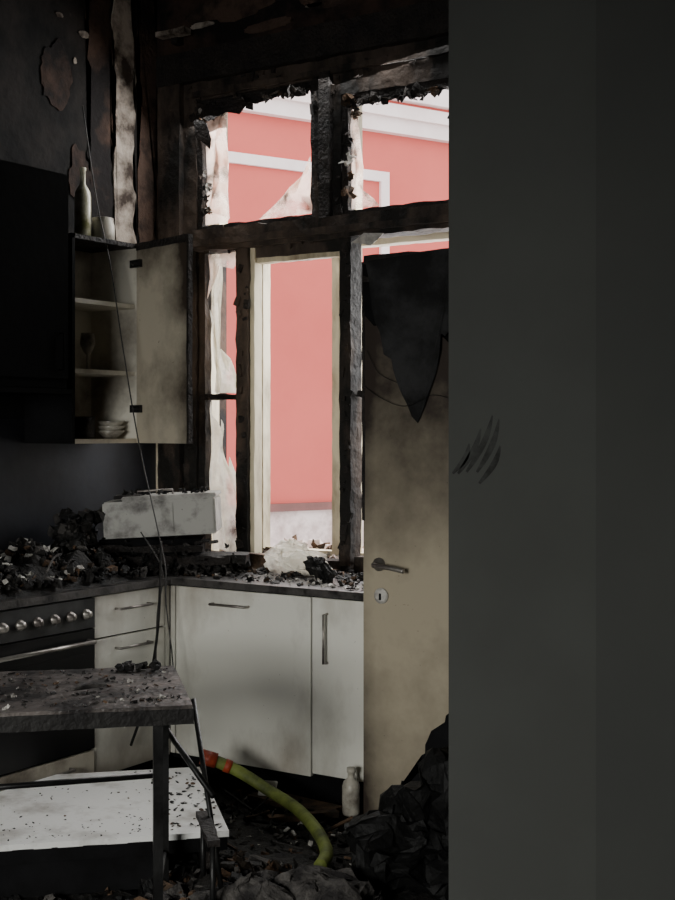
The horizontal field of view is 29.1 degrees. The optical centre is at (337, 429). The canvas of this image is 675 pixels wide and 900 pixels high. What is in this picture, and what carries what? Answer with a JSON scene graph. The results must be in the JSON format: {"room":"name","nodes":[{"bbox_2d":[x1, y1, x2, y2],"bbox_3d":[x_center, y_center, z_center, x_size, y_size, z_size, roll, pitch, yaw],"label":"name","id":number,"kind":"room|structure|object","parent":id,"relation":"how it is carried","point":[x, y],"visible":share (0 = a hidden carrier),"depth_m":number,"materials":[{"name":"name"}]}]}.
{"room":"fire-damaged room","nodes":[
{"label":"fire-damaged room","id":0,"kind":"room"},
{"bbox_2d":[0,0,156,558],"bbox_3d":[-2.999,-0.375,3.553,0.210,3.850,8.250,0,0,33],"label":"wall","id":1,"kind":"structure","parent":0,"point":[58,57],"depth_m":6.11,"materials":[{"name":"paint"}]},
{"bbox_2d":[0,160,72,395],"bbox_3d":[-1.472,-0.610,5.280,0.479,0.920,0.650,0,0,33],"label":"extractor hood","id":2,"kind":"object","parent":1,"relation":"attached to","point":[33,201],"visible":1,"depth_m":5.26,"materials":[{"name":"black metal"}]},
{"bbox_2d":[24,233,192,443],"bbox_3d":[-0.992,-0.402,5.818,0.699,0.925,0.436,0,0,33],"label":"upper cabinet","id":3,"kind":"object","parent":1,"relation":"attached to","point":[152,279],"visible":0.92,"depth_m":5.92,"materials":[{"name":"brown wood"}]},
{"bbox_2d":[74,167,90,235],"bbox_3d":[-1.162,-1.028,5.931,0.076,0.335,0.076,0,0,33],"label":"wine bottle","id":4,"kind":"object","parent":3,"relation":"on","point":[82,198],"visible":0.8,"depth_m":5.90,"materials":[{"name":"green glass"}]},
{"bbox_2d":[80,333,94,368],"bbox_3d":[-1.137,-0.356,5.915,0.070,0.170,0.070,0,0,33],"label":"wine glass","id":5,"kind":"object","parent":3,"relation":"in","point":[87,340],"visible":0.82,"depth_m":5.89,"materials":[{"name":"glass"}]},
{"bbox_2d":[91,216,114,239],"bbox_3d":[-1.083,-0.921,5.998,0.110,0.120,0.110,0,0,33],"label":"ceramic jar","id":6,"kind":"object","parent":3,"relation":"on","point":[108,225],"visible":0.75,"depth_m":5.95,"materials":[{"name":"white ceramic"}]},
{"bbox_2d":[97,421,124,438],"bbox_3d":[-1.044,-0.002,5.985,0.130,0.081,0.130,0,0,33],"label":"stacked bowls","id":7,"kind":"object","parent":3,"relation":"in","point":[108,429],"visible":1,"depth_m":5.94,"materials":[{"name":"ceramic"}]},
{"bbox_2d":[82,105,173,745],"bbox_3d":[-0.920,-0.083,5.765,0.213,2.834,0.672,0,0,-30],"label":"hanging cable","id":8,"kind":"object","parent":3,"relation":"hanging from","point":[161,575],"visible":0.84,"depth_m":5.70,"materials":[{"name":"grey metal"}]},
{"bbox_2d":[169,741,360,813],"bbox_3d":[-0.571,1.600,1.976,6.000,0.100,8.250,0,0,33],"label":"floor","id":9,"kind":"structure","parent":0,"point":[174,762],"depth_m":5.97,"materials":[{"name":"black"}]},
{"bbox_2d":[0,597,96,790],"bbox_3d":[-1.385,1.106,5.235,0.644,0.848,0.600,0,0,33],"label":"oven","id":10,"kind":"object","parent":9,"relation":"on","point":[60,635],"visible":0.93,"depth_m":5.11,"materials":[{"name":"metal"}]},
{"bbox_2d":[91,585,169,771],"bbox_3d":[-1.101,1.116,5.699,0.616,0.868,0.477,0,0,33],"label":"base cabinet","id":11,"kind":"object","parent":9,"relation":"on","point":[124,622],"visible":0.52,"depth_m":5.52,"materials":[{"name":"wood"}]},
{"bbox_2d":[0,784,448,899],"bbox_3d":[-0.553,1.495,4.069,1.950,0.138,2.580,0,0,33],"label":"rubble","id":12,"kind":"object","parent":9,"relation":"on","point":[254,841],"visible":0.38,"depth_m":4.66,"materials":[{"name":"black"}]},
{"bbox_2d":[0,661,193,899],"bbox_3d":[-0.985,1.159,3.996,1.022,0.782,0.658,0,0,-12],"label":"table","id":13,"kind":"object","parent":12,"relation":"on","point":[155,695],"visible":0.98,"depth_m":3.86,"materials":[{"name":"brown wood"}]},
{"bbox_2d":[70,683,106,690],"bbox_3d":[-0.763,0.782,3.966,0.126,0.018,0.022,0,0,-41],"label":"spoon","id":14,"kind":"object","parent":13,"relation":"on","point":[87,685],"visible":1,"depth_m":3.96,"materials":[{"name":"grey metal"}]},
{"bbox_2d":[0,767,228,897],"bbox_3d":[-0.937,1.445,4.676,0.990,0.216,0.851,0,0,-12],"label":"base cabinet","id":15,"kind":"object","parent":12,"relation":"on","point":[90,837],"visible":0.73,"depth_m":4.36,"materials":[{"name":"white wood"}]},
{"bbox_2d":[169,698,223,899],"bbox_3d":[-0.449,1.223,4.208,0.142,0.634,0.457,0,0,-30],"label":"folding chair","id":16,"kind":"object","parent":12,"relation":"on","point":[209,837],"visible":0.89,"depth_m":4.19,"materials":[{"name":"metal"}]},
{"bbox_2d":[199,749,332,865],"bbox_3d":[-0.202,1.395,4.886,0.279,0.249,0.915,0,0,-34],"label":"fire hose","id":17,"kind":"object","parent":12,"relation":"on","point":[212,760],"visible":0.98,"depth_m":5.08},
{"bbox_2d":[258,780,277,795],"bbox_3d":[-0.281,1.446,5.248,0.070,0.049,0.056,0,0,13],"label":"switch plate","id":18,"kind":"object","parent":12,"relation":"on","point":[274,783],"visible":0.34,"depth_m":5.25,"materials":[{"name":"grey plastic"}]},
{"bbox_2d":[247,792,341,822],"bbox_3d":[-0.173,1.507,5.257,0.324,0.029,0.422,0,0,-18],"label":"wooden board","id":19,"kind":"object","parent":12,"relation":"on","point":[320,810],"visible":0.64,"depth_m":5.16,"materials":[{"name":"brown wood"}]},
{"bbox_2d":[342,766,359,816],"bbox_3d":[0.054,1.427,5.141,0.072,0.185,0.072,0,0,33],"label":"plastic bottle","id":20,"kind":"object","parent":12,"relation":"on","point":[350,787],"visible":0.93,"depth_m":5.11,"materials":[{"name":"plastic"}]},
{"bbox_2d":[171,585,362,811],"bbox_3d":[-0.157,1.116,5.698,1.040,0.868,0.616,0,0,33],"label":"base cabinet","id":21,"kind":"object","parent":9,"relation":"on","point":[275,680],"visible":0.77,"depth_m":5.45,"materials":[{"name":"wood"}]},
{"bbox_2d":[0,567,362,609],"bbox_3d":[-0.801,0.665,5.202,1.682,0.032,2.111,0,0,33],"label":"countertop","id":22,"kind":"structure","parent":21,"relation":"on","point":[226,582],"depth_m":5.43,"materials":[{"name":"grey stone"}]},
{"bbox_2d":[0,507,150,599],"bbox_3d":[-1.390,0.502,5.268,0.560,0.307,1.481,0,0,33],"label":"rubble heap","id":23,"kind":"object","parent":22,"relation":"on","point":[67,564],"visible":1,"depth_m":5.47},
{"bbox_2d":[90,535,251,575],"bbox_3d":[-0.768,0.569,5.941,0.748,0.194,0.401,0,0,-2],"label":"planks","id":24,"kind":"object","parent":22,"relation":"on","point":[182,554],"visible":0.75,"depth_m":5.83,"materials":[{"name":"brown wood"}]},
{"bbox_2d":[102,485,221,538],"bbox_3d":[-0.803,0.372,5.998,0.517,0.240,0.296,0,0,0],"label":"microwave oven","id":25,"kind":"object","parent":24,"relation":"on","point":[183,512],"visible":0.99,"depth_m":5.85,"materials":[{"name":"metal"}]},
{"bbox_2d":[238,551,265,567],"bbox_3d":[-0.359,0.607,6.057,0.250,0.081,0.107,0,0,11],"label":"fragment","id":26,"kind":"object","parent":22,"relation":"on","point":[258,559],"visible":0.21,"depth_m":6.02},
{"bbox_2d":[176,551,362,589],"bbox_3d":[-0.230,0.613,5.759,1.166,0.109,0.526,0,0,33],"label":"debris","id":27,"kind":"object","parent":22,"relation":"on","point":[345,578],"visible":0.46,"depth_m":5.70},
{"bbox_2d":[262,535,333,576],"bbox_3d":[-0.172,0.575,5.844,0.239,0.203,0.341,0,0,-29],"label":"plastic bag","id":28,"kind":"object","parent":22,"relation":"on","point":[290,553],"visible":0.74,"depth_m":5.84,"materials":[{"name":"white plastic"}]},
{"bbox_2d":[302,554,339,584],"bbox_3d":[-0.070,0.599,5.565,0.097,0.129,0.227,0,0,-32],"label":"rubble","id":29,"kind":"object","parent":22,"relation":"on","point":[321,569],"visible":0.97,"depth_m":5.52,"materials":[{"name":"black stone"}]},
{"bbox_2d":[218,865,362,899],"bbox_3d":[-0.133,1.492,4.087,0.489,0.244,0.264,0,0,-13],"label":"crumpled cloth","id":30,"kind":"object","parent":9,"relation":"on","point":[323,882],"visible":1,"depth_m":4.04,"materials":[{"name":"grey fabric"}]},
{"bbox_2d":[350,766,448,899],"bbox_3d":[0.384,1.391,4.415,0.660,0.481,0.578,0,0,11],"label":"garbage bag","id":31,"kind":"object","parent":9,"relation":"on","point":[400,844],"visible":0.61,"depth_m":4.28,"materials":[{"name":"black plastic"}]},
{"bbox_2d":[361,249,448,810],"bbox_3d":[0.455,0.428,4.787,0.872,2.214,0.115,0,0,33],"label":"door","id":32,"kind":"structure","parent":9,"relation":"on","point":[405,461],"depth_m":4.93,"materials":[{"name":"beige wood"}]},
{"bbox_2d":[365,249,448,422],"bbox_3d":[0.264,-0.348,4.905,0.370,0.643,0.022,0,0,34],"label":"sheet","id":33,"kind":"object","parent":32,"relation":"attached to","point":[409,294],"visible":0.98,"depth_m":4.90,"materials":[{"name":"black fabric"}]},
{"bbox_2d":[365,349,448,405],"bbox_3d":[0.261,-0.200,4.900,0.391,0.222,0.025,0,0,33],"label":"wire","id":34,"kind":"object","parent":32,"relation":"attached to","point":[366,349],"visible":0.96,"depth_m":4.94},
{"bbox_2d":[156,0,436,729],"bbox_3d":[0.418,-0.375,5.977,2.900,3.850,0.462,0,0,33],"label":"wall","id":35,"kind":"structure","parent":0,"point":[211,23],"depth_m":6.33,"materials":[{"name":"paint"}]},
{"bbox_2d":[155,26,190,45],"bbox_3d":[-0.804,-1.955,6.448,0.184,0.070,0.103,0,0,33],"label":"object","id":36,"kind":"object","parent":35,"relation":"attached to","point":[176,34],"visible":1,"depth_m":6.43,"materials":[{"name":"paint"}]},
{"bbox_2d":[156,0,448,572],"bbox_3d":[0.028,-0.611,6.128,2.006,2.531,0.397,0,0,33],"label":"window frame","id":37,"kind":"structure","parent":35,"relation":"in","point":[380,52],"depth_m":6.20,"materials":[{"name":"brown wood"}]},
{"bbox_2d":[209,258,236,552],"bbox_3d":[-0.539,-0.121,6.418,0.216,1.460,0.066,0,0,39],"label":"curtain","id":38,"kind":"object","parent":37,"relation":"hanging from","point":[220,467],"visible":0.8,"depth_m":6.45,"materials":[{"name":"white fabric"}]},
{"bbox_2d":[194,81,448,295],"bbox_3d":[-0.058,-1.142,6.034,1.522,0.989,0.127,0,0,33],"label":"shard","id":39,"kind":"object","parent":37,"relation":"attached to","point":[206,128],"visible":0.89,"depth_m":6.26,"materials":[{"name":"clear glass"}]},
{"bbox_3d":[0.122,0.660,6.275,1.880,0.066,0.423,0,0,33],"label":"window sill","id":40,"kind":"structure","parent":35,"relation":"attached to","visible":0},
{"bbox_2d":[221,535,362,558],"bbox_3d":[0.030,0.612,6.348,1.247,0.149,0.466,0,0,33],"label":"rubble","id":41,"kind":"object","parent":40,"relation":"on","point":[327,545],"visible":0.02,"depth_m":6.42,"materials":[{"name":"stone"}]},
{"bbox_2d":[449,0,674,899],"bbox_3d":[1.553,-0.375,2.772,2.905,3.850,0.160,0,0,33],"label":"wall","id":42,"kind":"structure","parent":0,"point":[562,112],"depth_m":3.33,"materials":[{"name":"grey paint"}]},
{"label":"outside","id":43,"kind":"structure","parent":0,"visible":0},
{"bbox_3d":[7.782,5.600,18.878,50.000,0.100,28.700,0,0,33],"label":"street","id":44,"kind":"object","parent":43,"visible":0},
{"bbox_2d":[227,88,448,544],"bbox_3d":[-0.078,0.450,14.124,28.015,10.200,0.720,0,0,-33],"label":"building","id":45,"kind":"structure","parent":44,"relation":"on","point":[405,145],"depth_m":13.75,"materials":[{"name":"paint"}]}
]}

